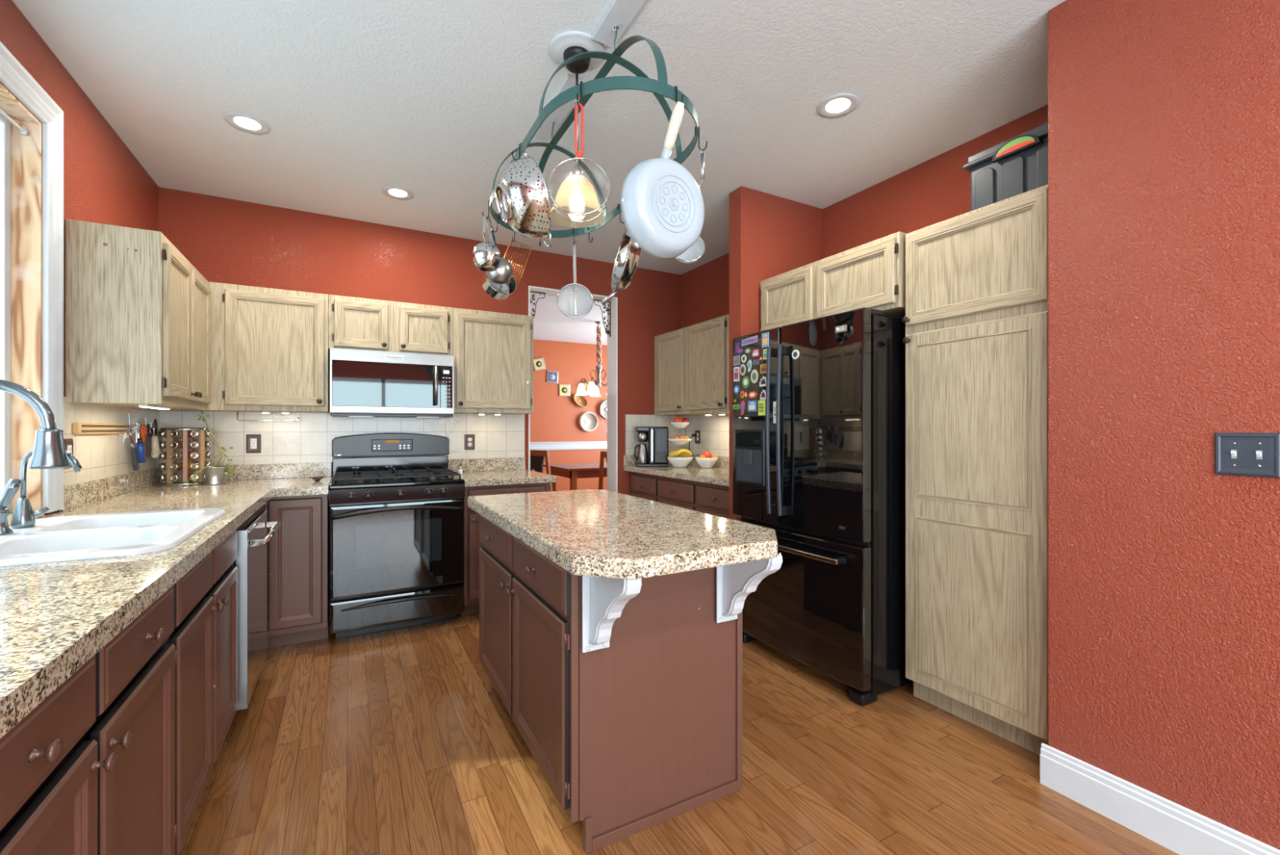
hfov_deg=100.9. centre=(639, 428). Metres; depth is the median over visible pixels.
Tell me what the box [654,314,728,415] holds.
upper cabinet
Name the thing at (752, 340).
magnet
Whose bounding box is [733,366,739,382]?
magnet
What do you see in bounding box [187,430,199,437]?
spice jar
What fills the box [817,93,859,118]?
recessed light
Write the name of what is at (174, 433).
spice jar
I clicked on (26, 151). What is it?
window
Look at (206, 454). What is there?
spice jar
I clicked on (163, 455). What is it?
spice jar
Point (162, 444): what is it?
spice jar
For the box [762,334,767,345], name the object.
picture
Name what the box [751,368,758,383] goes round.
magnet
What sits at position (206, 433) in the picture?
spice jar
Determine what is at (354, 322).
upper cabinet
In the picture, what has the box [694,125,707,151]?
hook
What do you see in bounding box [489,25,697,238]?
pot rack
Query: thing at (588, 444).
trim
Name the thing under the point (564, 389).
wall tile
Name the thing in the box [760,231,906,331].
upper cabinet
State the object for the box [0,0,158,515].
wall
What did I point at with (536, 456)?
dining chair
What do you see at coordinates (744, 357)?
magnet
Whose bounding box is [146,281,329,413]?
upper cabinet
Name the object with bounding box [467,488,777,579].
island countertop
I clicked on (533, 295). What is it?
bracket
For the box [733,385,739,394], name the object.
magnet
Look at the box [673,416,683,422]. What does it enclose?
apple
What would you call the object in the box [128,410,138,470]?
kitchen knife
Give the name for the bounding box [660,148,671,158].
socket
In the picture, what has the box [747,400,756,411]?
magnet
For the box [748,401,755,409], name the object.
picture
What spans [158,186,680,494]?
wall
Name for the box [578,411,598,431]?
wall plate
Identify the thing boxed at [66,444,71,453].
socket
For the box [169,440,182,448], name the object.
spice jar
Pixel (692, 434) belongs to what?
power cord
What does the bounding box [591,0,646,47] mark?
board
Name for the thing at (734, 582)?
corbel bracket
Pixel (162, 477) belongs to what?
spice jar
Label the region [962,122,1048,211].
storage tote
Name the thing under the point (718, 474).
countertop
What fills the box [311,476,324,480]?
dish
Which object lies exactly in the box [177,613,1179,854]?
floor
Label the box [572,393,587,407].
woven basket
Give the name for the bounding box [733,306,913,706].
refrigerator
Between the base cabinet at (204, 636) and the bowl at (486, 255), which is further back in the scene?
the bowl at (486, 255)
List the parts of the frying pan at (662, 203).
handle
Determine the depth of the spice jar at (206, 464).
3.13 m
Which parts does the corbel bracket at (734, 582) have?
plate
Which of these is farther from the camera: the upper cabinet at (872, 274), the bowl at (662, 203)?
the upper cabinet at (872, 274)
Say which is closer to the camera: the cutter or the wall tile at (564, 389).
the cutter
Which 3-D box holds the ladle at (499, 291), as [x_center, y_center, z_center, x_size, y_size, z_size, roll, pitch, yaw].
[-0.692,-0.804,2.548,0.117,0.356,0.177,0,0,38]
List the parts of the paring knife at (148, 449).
handle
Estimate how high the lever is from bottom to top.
0.164 m
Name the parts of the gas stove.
knob, burner, knob, storage drawer, oven door, control panel, handle, handle, knob, knob, burner, knob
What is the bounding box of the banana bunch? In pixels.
[668,448,692,457]
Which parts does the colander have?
loop handle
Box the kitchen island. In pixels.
[479,514,742,853]
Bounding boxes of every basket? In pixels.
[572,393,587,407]
[636,431,648,442]
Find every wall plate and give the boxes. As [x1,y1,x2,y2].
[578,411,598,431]
[598,400,607,418]
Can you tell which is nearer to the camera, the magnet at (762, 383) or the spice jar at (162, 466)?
the magnet at (762, 383)
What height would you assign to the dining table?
0.750 m
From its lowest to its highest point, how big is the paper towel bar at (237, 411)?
0.061 m
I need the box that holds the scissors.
[140,424,146,441]
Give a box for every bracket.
[529,291,546,317]
[582,575,641,652]
[592,299,610,337]
[715,552,782,622]
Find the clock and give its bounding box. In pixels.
[386,440,399,442]
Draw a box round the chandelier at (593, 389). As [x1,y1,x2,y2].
[575,320,607,396]
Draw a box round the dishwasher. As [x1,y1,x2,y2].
[233,510,281,710]
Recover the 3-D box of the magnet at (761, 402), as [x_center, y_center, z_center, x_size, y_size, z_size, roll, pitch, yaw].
[0.663,-0.116,2.876,0.005,0.083,0.052,0,0,-29]
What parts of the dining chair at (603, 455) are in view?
post, rail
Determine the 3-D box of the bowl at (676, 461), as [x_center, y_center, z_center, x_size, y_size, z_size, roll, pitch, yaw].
[0.339,0.281,4.480,0.224,0.087,0.224,0,0,-29]
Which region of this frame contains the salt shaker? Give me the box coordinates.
[458,466,462,474]
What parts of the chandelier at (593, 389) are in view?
lamp shade, lamp shade, arm, lamp shade, stem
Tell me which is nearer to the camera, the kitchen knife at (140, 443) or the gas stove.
the kitchen knife at (140, 443)
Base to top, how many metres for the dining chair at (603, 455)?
1.000 m
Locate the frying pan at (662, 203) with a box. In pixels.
[620,101,704,258]
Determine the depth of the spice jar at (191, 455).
3.06 m
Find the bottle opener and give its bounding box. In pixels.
[147,422,152,452]
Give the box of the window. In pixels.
[0,112,11,512]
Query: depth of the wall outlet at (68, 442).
2.13 m
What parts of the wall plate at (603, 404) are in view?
dish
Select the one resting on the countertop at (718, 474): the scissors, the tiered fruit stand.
the tiered fruit stand
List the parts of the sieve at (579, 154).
handle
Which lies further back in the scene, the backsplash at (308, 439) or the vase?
the vase
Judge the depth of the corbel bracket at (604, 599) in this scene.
1.48 m
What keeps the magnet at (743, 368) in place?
attached to the refrigerator
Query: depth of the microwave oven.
3.44 m
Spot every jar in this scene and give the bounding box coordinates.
[158,430,166,437]
[158,462,176,470]
[158,472,176,480]
[159,440,166,448]
[159,451,176,459]
[169,430,182,437]
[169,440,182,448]
[169,451,182,459]
[169,462,182,470]
[169,473,182,481]
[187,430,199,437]
[187,440,199,448]
[187,451,199,458]
[187,462,199,469]
[187,472,199,479]
[195,451,213,457]
[195,461,213,466]
[196,430,213,437]
[196,440,213,447]
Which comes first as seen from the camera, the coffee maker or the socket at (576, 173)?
the socket at (576, 173)
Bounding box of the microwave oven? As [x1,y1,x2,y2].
[329,347,453,417]
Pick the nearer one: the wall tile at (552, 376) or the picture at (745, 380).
the picture at (745, 380)
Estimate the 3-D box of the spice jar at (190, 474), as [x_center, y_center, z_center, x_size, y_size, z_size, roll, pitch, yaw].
[-2.607,0.278,3.078,0.076,0.042,0.042,0,0,33]
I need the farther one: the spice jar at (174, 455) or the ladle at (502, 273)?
the spice jar at (174, 455)
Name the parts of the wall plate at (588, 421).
dish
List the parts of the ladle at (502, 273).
handle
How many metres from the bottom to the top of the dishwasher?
0.860 m
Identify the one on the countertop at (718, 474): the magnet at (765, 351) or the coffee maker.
the coffee maker
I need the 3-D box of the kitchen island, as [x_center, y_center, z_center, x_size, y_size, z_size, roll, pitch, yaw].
[-0.225,0.809,2.175,0.674,0.862,1.178,0,0,-29]
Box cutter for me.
[153,418,157,435]
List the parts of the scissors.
handle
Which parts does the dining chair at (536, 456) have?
rail, post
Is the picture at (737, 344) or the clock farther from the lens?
the clock
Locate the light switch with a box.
[1214,432,1279,477]
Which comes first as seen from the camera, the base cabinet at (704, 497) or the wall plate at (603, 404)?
the base cabinet at (704, 497)
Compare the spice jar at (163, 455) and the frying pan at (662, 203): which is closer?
the frying pan at (662, 203)
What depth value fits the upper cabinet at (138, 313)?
2.23 m
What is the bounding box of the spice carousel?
[159,427,213,485]
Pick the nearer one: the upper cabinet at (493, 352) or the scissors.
the scissors
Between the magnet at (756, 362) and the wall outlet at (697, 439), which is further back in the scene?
the wall outlet at (697, 439)
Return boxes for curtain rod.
[0,108,29,136]
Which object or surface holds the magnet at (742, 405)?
attached to the refrigerator
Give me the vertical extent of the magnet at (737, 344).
0.071 m
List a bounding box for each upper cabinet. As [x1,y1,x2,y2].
[65,218,211,409]
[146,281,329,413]
[328,294,453,355]
[453,307,533,413]
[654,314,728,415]
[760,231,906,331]
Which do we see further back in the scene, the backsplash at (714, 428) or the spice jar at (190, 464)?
the backsplash at (714, 428)
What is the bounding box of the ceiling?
[12,0,1066,345]
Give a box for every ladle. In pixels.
[471,215,500,271]
[481,217,515,299]
[485,216,512,284]
[675,148,705,263]
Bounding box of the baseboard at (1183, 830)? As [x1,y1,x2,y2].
[1040,742,1279,854]
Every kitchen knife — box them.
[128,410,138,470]
[136,422,146,462]
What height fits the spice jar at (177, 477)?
0.042 m
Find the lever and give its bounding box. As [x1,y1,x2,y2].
[0,478,22,535]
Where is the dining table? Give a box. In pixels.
[542,462,607,491]
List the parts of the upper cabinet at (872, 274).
door, door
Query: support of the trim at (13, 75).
attached to the wall at (104, 183)
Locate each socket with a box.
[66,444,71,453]
[250,438,256,448]
[569,164,584,181]
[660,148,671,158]
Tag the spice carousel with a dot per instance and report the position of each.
(201, 449)
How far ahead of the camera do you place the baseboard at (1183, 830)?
1.61 m
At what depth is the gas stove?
3.21 m
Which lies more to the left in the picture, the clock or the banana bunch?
the clock
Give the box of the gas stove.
[328,432,465,638]
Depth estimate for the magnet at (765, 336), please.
2.85 m
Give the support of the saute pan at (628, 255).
hanging from the hook
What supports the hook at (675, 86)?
hanging from the pot rack at (660, 88)
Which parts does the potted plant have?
stem, stem, pot, stem, stem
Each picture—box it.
[733,356,738,364]
[734,368,737,378]
[735,342,739,351]
[743,378,747,385]
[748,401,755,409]
[751,372,755,380]
[752,350,758,355]
[760,364,766,372]
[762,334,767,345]
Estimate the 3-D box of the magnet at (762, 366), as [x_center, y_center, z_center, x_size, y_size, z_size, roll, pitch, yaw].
[0.671,-0.327,2.859,0.005,0.050,0.058,0,0,-29]
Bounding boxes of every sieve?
[547,102,609,222]
[556,243,593,318]
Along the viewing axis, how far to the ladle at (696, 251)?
1.90 m
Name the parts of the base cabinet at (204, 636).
door, drawer, frame, knob, door, knob, drawer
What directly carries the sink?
in the countertop at (55, 616)
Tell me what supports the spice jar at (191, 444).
in the spice carousel
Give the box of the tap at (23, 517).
[10,448,80,528]
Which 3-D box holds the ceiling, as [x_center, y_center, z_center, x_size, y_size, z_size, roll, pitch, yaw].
[0.490,-1.520,3.342,6.415,0.120,11.620,0,0,-29]
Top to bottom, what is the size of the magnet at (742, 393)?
0.039 m
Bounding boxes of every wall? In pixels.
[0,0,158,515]
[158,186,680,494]
[529,338,607,490]
[680,104,1048,328]
[728,186,822,519]
[1048,0,1279,849]
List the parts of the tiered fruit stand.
plate, plate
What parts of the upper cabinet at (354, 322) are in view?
door, knob, door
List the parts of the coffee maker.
handle, lid, water tank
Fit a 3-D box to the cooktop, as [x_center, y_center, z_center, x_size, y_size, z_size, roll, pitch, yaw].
[-1.585,0.332,3.440,0.747,0.025,0.605,0,0,-29]
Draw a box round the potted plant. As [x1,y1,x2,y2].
[182,410,235,484]
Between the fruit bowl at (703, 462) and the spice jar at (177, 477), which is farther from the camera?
the fruit bowl at (703, 462)
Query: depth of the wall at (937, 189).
3.06 m
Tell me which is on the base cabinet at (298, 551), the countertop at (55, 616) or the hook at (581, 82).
the countertop at (55, 616)
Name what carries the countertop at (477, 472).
on the base cabinet at (473, 544)
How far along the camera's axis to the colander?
1.88 m
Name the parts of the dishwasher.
door, handle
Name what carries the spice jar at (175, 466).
in the spice carousel
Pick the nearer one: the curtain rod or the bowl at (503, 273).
the curtain rod
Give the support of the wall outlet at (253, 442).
attached to the wall at (228, 241)
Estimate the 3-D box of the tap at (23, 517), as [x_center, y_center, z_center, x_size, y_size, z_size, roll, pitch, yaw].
[-1.901,0.182,1.692,0.156,0.256,0.051,0,0,-29]
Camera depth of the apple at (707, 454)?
4.37 m
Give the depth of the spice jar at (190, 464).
3.06 m
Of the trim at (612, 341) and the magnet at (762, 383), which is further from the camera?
the trim at (612, 341)
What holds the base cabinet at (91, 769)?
on the floor
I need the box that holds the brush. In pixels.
[151,422,160,457]
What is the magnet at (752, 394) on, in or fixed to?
attached to the refrigerator
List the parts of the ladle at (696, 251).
handle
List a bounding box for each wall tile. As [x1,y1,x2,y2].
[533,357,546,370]
[546,370,558,383]
[558,384,569,395]
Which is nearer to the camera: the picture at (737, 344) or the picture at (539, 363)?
the picture at (737, 344)
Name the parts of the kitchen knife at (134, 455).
blade, handle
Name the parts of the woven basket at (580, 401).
dish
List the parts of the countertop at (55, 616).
window sill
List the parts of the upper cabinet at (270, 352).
door, knob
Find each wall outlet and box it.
[63,438,73,468]
[246,434,261,453]
[464,434,475,449]
[694,430,700,443]
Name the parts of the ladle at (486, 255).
handle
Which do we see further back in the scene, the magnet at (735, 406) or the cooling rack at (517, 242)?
the magnet at (735, 406)
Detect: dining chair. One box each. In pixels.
[529,449,552,491]
[598,450,607,489]
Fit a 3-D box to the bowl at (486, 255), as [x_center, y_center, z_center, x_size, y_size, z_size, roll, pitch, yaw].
[-0.705,-0.790,2.401,0.134,0.132,0.060,0,0,5]
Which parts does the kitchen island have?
knob, drawer, door, knob, knob, knob, frame, door, drawer, panel, moulding, corner post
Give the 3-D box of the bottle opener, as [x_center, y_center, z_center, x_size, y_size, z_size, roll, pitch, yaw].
[-2.721,0.048,2.933,0.011,0.166,0.035,0,0,-29]
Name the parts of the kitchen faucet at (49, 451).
spout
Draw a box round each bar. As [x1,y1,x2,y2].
[72,422,152,434]
[236,411,298,421]
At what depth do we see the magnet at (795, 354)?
2.65 m
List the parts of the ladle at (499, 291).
handle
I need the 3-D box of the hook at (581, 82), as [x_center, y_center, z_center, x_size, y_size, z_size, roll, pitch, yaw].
[-0.182,-1.014,1.594,0.005,0.090,0.045,0,0,17]
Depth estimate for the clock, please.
3.68 m
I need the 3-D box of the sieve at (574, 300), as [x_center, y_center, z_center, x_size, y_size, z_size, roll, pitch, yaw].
[-0.343,-0.782,2.792,0.190,0.399,0.028,0,0,-8]
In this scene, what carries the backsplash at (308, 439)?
attached to the wall at (228, 241)
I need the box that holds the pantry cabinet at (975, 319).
[902,184,1048,755]
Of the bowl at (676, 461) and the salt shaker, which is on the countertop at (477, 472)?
the salt shaker
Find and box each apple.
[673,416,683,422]
[682,417,688,422]
[702,451,711,457]
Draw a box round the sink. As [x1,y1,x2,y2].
[0,507,226,566]
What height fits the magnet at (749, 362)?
0.068 m
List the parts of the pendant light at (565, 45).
stem, bulb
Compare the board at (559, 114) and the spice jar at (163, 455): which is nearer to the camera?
the board at (559, 114)
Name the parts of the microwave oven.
door glass, name plate, handle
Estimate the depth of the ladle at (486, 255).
2.39 m
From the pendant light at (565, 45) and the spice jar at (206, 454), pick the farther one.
the spice jar at (206, 454)
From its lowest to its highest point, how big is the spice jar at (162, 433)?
0.042 m
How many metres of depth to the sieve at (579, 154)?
1.59 m
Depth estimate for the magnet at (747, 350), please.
2.98 m
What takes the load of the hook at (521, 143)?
hanging from the pot rack at (660, 88)
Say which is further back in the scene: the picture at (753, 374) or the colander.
the picture at (753, 374)
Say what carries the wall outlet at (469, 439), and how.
attached to the wall at (228, 241)
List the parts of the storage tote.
rib panel, lid, rib panel, rib panel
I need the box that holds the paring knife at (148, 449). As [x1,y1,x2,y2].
[145,417,151,457]
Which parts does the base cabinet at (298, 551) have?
door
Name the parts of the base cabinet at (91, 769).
knob, drawer, door, knob, knob, door, drawer, knob, frame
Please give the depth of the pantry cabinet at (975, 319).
2.13 m
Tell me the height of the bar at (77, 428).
0.047 m
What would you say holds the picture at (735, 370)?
attached to the magnet at (736, 370)
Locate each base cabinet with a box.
[0,584,175,854]
[167,528,237,854]
[257,493,328,647]
[459,482,549,615]
[629,471,728,518]
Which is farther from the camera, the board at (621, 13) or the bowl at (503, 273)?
the bowl at (503, 273)
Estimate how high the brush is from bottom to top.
0.203 m
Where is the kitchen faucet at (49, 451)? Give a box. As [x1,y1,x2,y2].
[0,379,82,470]
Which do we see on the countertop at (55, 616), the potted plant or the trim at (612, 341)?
the potted plant
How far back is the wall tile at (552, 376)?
8.71 m
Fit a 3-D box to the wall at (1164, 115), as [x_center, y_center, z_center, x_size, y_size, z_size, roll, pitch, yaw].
[2.728,-0.110,0.264,0.758,2.700,4.028,0,0,-29]
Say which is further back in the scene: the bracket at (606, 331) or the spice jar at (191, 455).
the bracket at (606, 331)
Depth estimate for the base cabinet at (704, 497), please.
3.95 m
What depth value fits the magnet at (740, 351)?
3.05 m
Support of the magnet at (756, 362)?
attached to the refrigerator
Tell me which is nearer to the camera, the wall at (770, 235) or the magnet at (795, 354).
the magnet at (795, 354)
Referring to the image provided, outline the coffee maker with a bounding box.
[633,426,668,466]
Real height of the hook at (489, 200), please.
0.090 m
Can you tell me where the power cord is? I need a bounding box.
[688,433,697,450]
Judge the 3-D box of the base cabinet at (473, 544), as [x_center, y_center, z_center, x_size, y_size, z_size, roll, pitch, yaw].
[-1.030,0.806,3.812,0.573,0.868,0.705,0,0,-29]
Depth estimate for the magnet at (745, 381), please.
3.00 m
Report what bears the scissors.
hanging from the bar at (77, 428)
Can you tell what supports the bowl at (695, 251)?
on the ladle at (696, 251)
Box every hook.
[482,200,492,218]
[511,142,521,160]
[576,80,582,107]
[674,85,683,103]
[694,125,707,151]
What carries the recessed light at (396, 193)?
in the ceiling
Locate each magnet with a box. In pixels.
[732,398,738,403]
[733,355,740,365]
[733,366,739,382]
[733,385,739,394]
[733,404,738,408]
[734,341,740,354]
[737,348,743,354]
[739,364,746,375]
[739,400,745,415]
[740,391,744,397]
[741,335,757,346]
[741,354,746,362]
[742,375,750,387]
[745,348,751,353]
[746,359,751,372]
[747,391,757,398]
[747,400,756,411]
[751,348,759,357]
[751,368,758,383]
[753,359,759,364]
[758,400,764,415]
[759,376,766,386]
[760,363,766,373]
[760,389,765,399]
[761,332,768,347]
[763,348,767,359]
[773,401,776,422]
[791,349,799,359]
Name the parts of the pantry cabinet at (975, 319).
knob, knob, door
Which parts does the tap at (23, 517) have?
lever, spout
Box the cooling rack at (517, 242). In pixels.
[503,240,532,288]
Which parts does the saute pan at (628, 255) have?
handle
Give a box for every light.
[138,404,170,409]
[223,112,270,134]
[382,186,413,199]
[548,30,604,212]
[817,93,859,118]
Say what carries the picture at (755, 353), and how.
attached to the magnet at (755, 353)
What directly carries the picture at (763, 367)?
attached to the magnet at (762, 366)
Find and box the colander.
[494,150,551,247]
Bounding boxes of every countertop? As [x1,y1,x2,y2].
[0,462,331,737]
[448,457,555,486]
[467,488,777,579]
[623,453,728,486]
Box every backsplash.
[63,396,524,485]
[625,413,728,456]
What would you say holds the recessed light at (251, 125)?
in the ceiling
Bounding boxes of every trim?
[0,41,63,512]
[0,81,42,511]
[528,285,617,492]
[529,440,607,449]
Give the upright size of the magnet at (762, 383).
0.055 m
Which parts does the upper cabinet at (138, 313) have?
door, knob, door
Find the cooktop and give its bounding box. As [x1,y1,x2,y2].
[328,472,464,488]
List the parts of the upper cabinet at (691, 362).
door, door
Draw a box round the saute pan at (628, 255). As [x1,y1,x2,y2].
[600,229,640,305]
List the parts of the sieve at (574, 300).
handle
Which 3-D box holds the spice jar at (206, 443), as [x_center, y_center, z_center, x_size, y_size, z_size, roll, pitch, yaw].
[-2.595,0.090,3.142,0.076,0.042,0.042,0,0,-12]
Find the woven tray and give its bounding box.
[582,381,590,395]
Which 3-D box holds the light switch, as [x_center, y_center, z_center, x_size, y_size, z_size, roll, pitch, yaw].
[1.642,0.069,1.430,0.017,0.118,0.122,0,0,-29]
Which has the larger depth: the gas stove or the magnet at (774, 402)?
the gas stove
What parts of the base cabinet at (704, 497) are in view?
drawer, door, drawer, door, drawer, door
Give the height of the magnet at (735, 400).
0.031 m
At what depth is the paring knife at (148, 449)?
2.89 m
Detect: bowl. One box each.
[471,241,500,271]
[486,257,512,284]
[620,157,704,258]
[666,456,693,467]
[675,237,703,263]
[695,457,717,467]
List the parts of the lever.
lever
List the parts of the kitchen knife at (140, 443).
frame, handle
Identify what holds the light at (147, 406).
attached to the upper cabinet at (138, 313)
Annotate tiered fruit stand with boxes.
[666,422,693,467]
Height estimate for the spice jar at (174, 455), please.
0.042 m
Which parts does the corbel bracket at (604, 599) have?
plate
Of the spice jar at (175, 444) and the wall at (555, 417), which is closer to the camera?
the spice jar at (175, 444)
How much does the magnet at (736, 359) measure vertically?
0.056 m
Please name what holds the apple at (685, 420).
on the tiered fruit stand
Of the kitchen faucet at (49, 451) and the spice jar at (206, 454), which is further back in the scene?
the spice jar at (206, 454)
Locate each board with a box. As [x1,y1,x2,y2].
[534,74,586,139]
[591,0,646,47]
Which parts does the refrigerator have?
dispenser lever, dispenser panel, door, handle, handle, freezer drawer, handle, door, name plate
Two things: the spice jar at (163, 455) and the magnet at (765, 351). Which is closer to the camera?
the magnet at (765, 351)
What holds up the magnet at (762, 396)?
attached to the refrigerator
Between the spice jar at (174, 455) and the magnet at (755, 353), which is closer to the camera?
the magnet at (755, 353)
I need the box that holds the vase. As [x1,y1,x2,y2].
[599,408,607,435]
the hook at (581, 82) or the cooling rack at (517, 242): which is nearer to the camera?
the hook at (581, 82)
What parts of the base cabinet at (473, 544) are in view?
door, drawer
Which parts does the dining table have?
leg, leg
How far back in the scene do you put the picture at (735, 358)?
3.08 m

